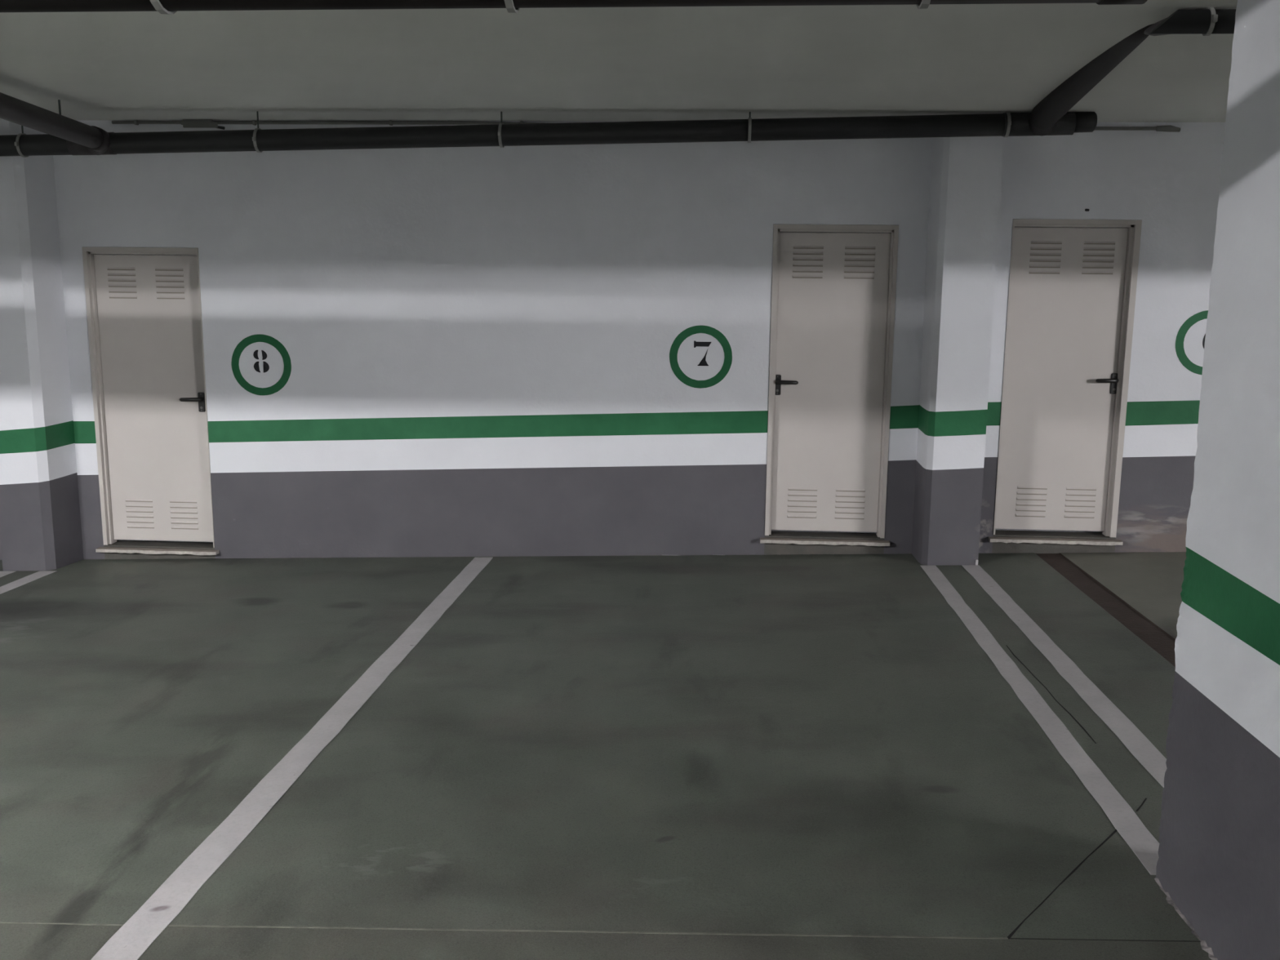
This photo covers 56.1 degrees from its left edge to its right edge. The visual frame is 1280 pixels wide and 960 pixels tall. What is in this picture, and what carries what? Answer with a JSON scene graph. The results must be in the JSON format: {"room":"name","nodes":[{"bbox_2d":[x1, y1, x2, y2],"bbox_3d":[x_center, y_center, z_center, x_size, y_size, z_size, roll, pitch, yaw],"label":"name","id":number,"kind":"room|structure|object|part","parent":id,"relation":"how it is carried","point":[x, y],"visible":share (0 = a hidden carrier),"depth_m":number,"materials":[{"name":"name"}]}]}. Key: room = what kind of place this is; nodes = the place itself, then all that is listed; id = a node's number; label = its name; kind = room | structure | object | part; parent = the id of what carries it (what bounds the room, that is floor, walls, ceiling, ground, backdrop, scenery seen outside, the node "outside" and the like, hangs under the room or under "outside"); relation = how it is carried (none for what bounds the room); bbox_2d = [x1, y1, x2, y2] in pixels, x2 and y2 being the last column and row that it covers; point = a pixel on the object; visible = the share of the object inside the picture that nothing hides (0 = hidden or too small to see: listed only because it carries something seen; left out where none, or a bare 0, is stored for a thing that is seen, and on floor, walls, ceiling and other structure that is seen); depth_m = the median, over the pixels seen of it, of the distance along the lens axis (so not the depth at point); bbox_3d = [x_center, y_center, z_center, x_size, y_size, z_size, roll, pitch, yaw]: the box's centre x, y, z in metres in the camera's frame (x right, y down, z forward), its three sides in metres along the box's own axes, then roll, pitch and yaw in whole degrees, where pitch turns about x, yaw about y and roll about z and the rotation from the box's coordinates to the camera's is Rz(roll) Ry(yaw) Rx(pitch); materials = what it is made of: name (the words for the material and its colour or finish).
{"room":"parking garage","nodes":[
{"label":"parking garage","id":0,"kind":"room"},
{"bbox_2d":[0,551,1212,959],"bbox_3d":[1.195,1.809,-0.306,24.500,1.423,16.918,1,10,4],"label":"floor","id":1,"kind":"structure","parent":0,"point":[766,757],"depth_m":4.54,"materials":[{"name":"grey concrete"}]},
{"bbox_2d":[0,571,14,577],"bbox_3d":[-4.426,0.999,5.551,0.116,0.160,5.146,1,10,4],"label":"parking line","id":2,"kind":"object","parent":1,"relation":"on","point":[2,573],"visible":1,"depth_m":8.02,"materials":[{"name":"white paint"}]},
{"bbox_2d":[0,570,57,594],"bbox_3d":[-4.144,0.995,5.530,0.126,0.160,5.146,1,10,4],"label":"parking line","id":3,"kind":"object","parent":1,"relation":"on","point":[26,580],"visible":1,"depth_m":7.79,"materials":[{"name":"white paint"}]},
{"bbox_2d":[0,118,83,570],"bbox_3d":[-4.088,-0.856,8.009,0.370,3.012,0.357,1,10,4],"label":"pillar","id":4,"kind":"structure","parent":1,"relation":"on","point":[41,529],"depth_m":7.94,"materials":[{"name":"white paint"}]},
{"bbox_2d":[90,557,492,959],"bbox_3d":[-1.322,1.101,4.409,0.133,0.236,7.688,1,10,4],"label":"parking line","id":5,"kind":"object","parent":1,"relation":"on","point":[130,942],"visible":1,"depth_m":4.22,"materials":[{"name":"white paint"}]},
{"bbox_2d":[911,136,1004,565],"bbox_3d":[1.997,-0.826,7.594,0.366,2.812,0.363,1,10,4],"label":"pillar","id":6,"kind":"structure","parent":1,"relation":"on","point":[965,188],"depth_m":7.45,"materials":[{"name":"white paint"}]},
{"bbox_2d":[920,565,1159,875],"bbox_3d":[1.697,0.857,5.605,0.103,0.131,4.171,1,10,4],"label":"parking line","id":7,"kind":"object","parent":1,"relation":"on","point":[1121,815],"visible":0.97,"depth_m":4.64,"materials":[{"name":"white paint"}]},
{"bbox_2d":[961,564,1166,787],"bbox_3d":[1.964,0.854,5.587,0.112,0.131,4.171,1,10,4],"label":"parking line","id":8,"kind":"object","parent":1,"relation":"on","point":[1132,738],"visible":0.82,"depth_m":5.30,"materials":[{"name":"white paint"}]},
{"bbox_2d":[1154,0,1279,959],"bbox_3d":[1.665,-0.036,2.822,0.379,2.667,0.939,1,10,4],"label":"pillar","id":9,"kind":"structure","parent":1,"relation":"on","point":[1218,866],"depth_m":3.02,"materials":[{"name":"white paint"}]},
{"bbox_2d":[0,120,1225,559],"bbox_3d":[1.780,-0.671,7.900,24.500,3.230,0.166,1,10,4],"label":"wall","id":10,"kind":"structure","parent":0,"point":[477,341],"depth_m":7.93,"materials":[{"name":"white paint"}]},
{"bbox_2d":[81,246,219,555],"bbox_3d":[-3.340,-0.531,8.244,0.856,2.089,0.211,1,10,4],"label":"door","id":11,"kind":"structure","parent":10,"relation":"in","point":[144,320],"depth_m":8.24,"materials":[{"name":"beige metal"}]},
{"bbox_3d":[-3.062,-0.551,8.194,0.149,0.030,0.058,1,10,4],"label":"lever","id":12,"kind":"part","parent":11,"relation":"part of","materials":[{"name":"black plastic"}]},
{"bbox_3d":[-3.001,-0.533,8.226,0.046,0.135,0.010,1,10,4],"label":"handle","id":13,"kind":"part","parent":11,"relation":"part of","materials":[{"name":"black plastic"}]},
{"bbox_2d":[181,120,225,129],"bbox_3d":[-2.831,-2.301,7.784,0.286,0.062,0.049,1,10,4],"label":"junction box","id":14,"kind":"object","parent":10,"relation":"attached to","point":[186,123],"visible":1,"depth_m":7.76,"materials":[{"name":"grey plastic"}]},
{"bbox_3d":[-2.840,-2.293,7.764,0.230,0.034,0.007,1,10,4],"label":"box lid","id":15,"kind":"part","parent":14,"relation":"part of","materials":[{"name":"grey plastic"}]},
{"bbox_2d":[231,333,291,395],"bbox_3d":[-2.552,-0.775,8.099,0.413,0.412,0.001,1,10,4],"label":"number sign","id":16,"kind":"object","parent":10,"relation":"attached to","point":[252,339],"visible":1,"depth_m":8.10,"materials":[{"name":"green paint"}]},
{"bbox_2d":[111,120,1180,132],"bbox_3d":[-0.057,-2.251,7.640,6.802,0.059,0.042,1,10,4],"label":"cable conduit","id":17,"kind":"object","parent":10,"relation":"attached to","point":[1169,128],"visible":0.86,"depth_m":7.73,"materials":[{"name":"grey plastic"}]},
{"bbox_2d":[669,325,732,388],"bbox_3d":[0.399,-0.808,7.891,0.412,0.412,0.001,1,10,4],"label":"number sign","id":18,"kind":"object","parent":10,"relation":"attached to","point":[726,348],"visible":1,"depth_m":7.89,"materials":[{"name":"green paint"}]},
{"bbox_2d":[760,224,898,546],"bbox_3d":[1.246,-0.613,7.914,0.856,2.089,0.211,1,10,4],"label":"door","id":19,"kind":"structure","parent":10,"relation":"in","point":[833,286],"depth_m":7.91,"materials":[{"name":"beige metal"}]},
{"bbox_3d":[0.908,-0.629,7.939,0.046,0.135,0.010,1,10,4],"label":"handle","id":20,"kind":"part","parent":19,"relation":"part of","materials":[{"name":"black plastic"}]},
{"bbox_3d":[0.965,-0.644,7.900,0.149,0.030,0.058,1,10,4],"label":"lever","id":21,"kind":"part","parent":19,"relation":"part of","materials":[{"name":"black plastic"}]},
{"bbox_2d":[987,218,1142,545],"bbox_3d":[2.750,-0.624,7.808,0.856,2.089,0.211,1,10,4],"label":"door","id":22,"kind":"structure","parent":10,"relation":"in","point":[1072,291],"depth_m":7.80,"materials":[{"name":"beige metal"}]},
{"bbox_3d":[3.014,-0.643,7.760,0.149,0.030,0.058,1,10,4],"label":"lever","id":23,"kind":"part","parent":22,"relation":"part of","materials":[{"name":"black plastic"}]},
{"bbox_3d":[3.075,-0.625,7.791,0.046,0.135,0.010,1,10,4],"label":"handle","id":24,"kind":"part","parent":22,"relation":"part of","materials":[{"name":"black plastic"}]},
{"bbox_2d":[1175,310,1208,374],"bbox_3d":[3.623,-0.874,7.657,0.412,0.413,0.001,1,10,4],"label":"number sign","id":25,"kind":"object","parent":10,"relation":"attached to","point":[1186,362],"visible":0.33,"depth_m":7.67,"materials":[{"name":"green paint"}]},
{"bbox_2d":[0,0,1237,122],"bbox_3d":[1.220,-0.866,-0.792,24.900,0.250,17.318,1,10,4],"label":"ceiling","id":26,"kind":"structure","parent":0,"point":[644,64],"depth_m":5.42,"materials":[{"name":"paint"}]},
{"bbox_2d":[0,0,1147,14],"bbox_3d":[1.408,-1.033,2.051,24.300,0.434,0.274,1,10,4],"label":"pipe","id":27,"kind":"object","parent":26,"relation":"hanging from","point":[162,6],"visible":1,"depth_m":2.20,"materials":[{"name":"black plastic"}]},
{"bbox_2d":[1096,0,1147,4],"bbox_3d":[0.856,-0.909,2.119,0.076,0.131,0.131,1,10,4],"label":"ceiling light","id":28,"kind":"object","parent":27,"relation":"attached to","point":[1098,2],"depth_m":2.12,"materials":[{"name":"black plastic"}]},
{"bbox_2d":[0,23,1153,157],"bbox_3d":[-3.953,-1.894,6.084,13.046,0.551,2.899,1,10,4],"label":"drain pipe","id":29,"kind":"object","parent":26,"relation":"hanging from","point":[64,135],"visible":0.98,"depth_m":7.12,"materials":[{"name":"grey plastic"}]},
{"bbox_3d":[-3.318,-2.110,6.874,0.011,0.123,0.011,-3,11,-18],"label":"hanger rod","id":30,"kind":"part","parent":29,"relation":"part of","materials":[{"name":"grey metal"}]},
{"bbox_3d":[-2.328,-2.193,7.321,0.009,0.101,0.009,6,11,26],"label":"hanger rod","id":31,"kind":"part","parent":29,"relation":"part of","materials":[{"name":"grey metal"}]},
{"bbox_2d":[1143,7,1235,35],"bbox_3d":[5.298,-1.591,4.158,7.035,0.164,0.571,1,10,4],"label":"ceiling pipe","id":32,"kind":"object","parent":26,"relation":"attached to","point":[1208,21],"visible":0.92,"depth_m":4.13,"materials":[{"name":"grey plastic"}]}
]}

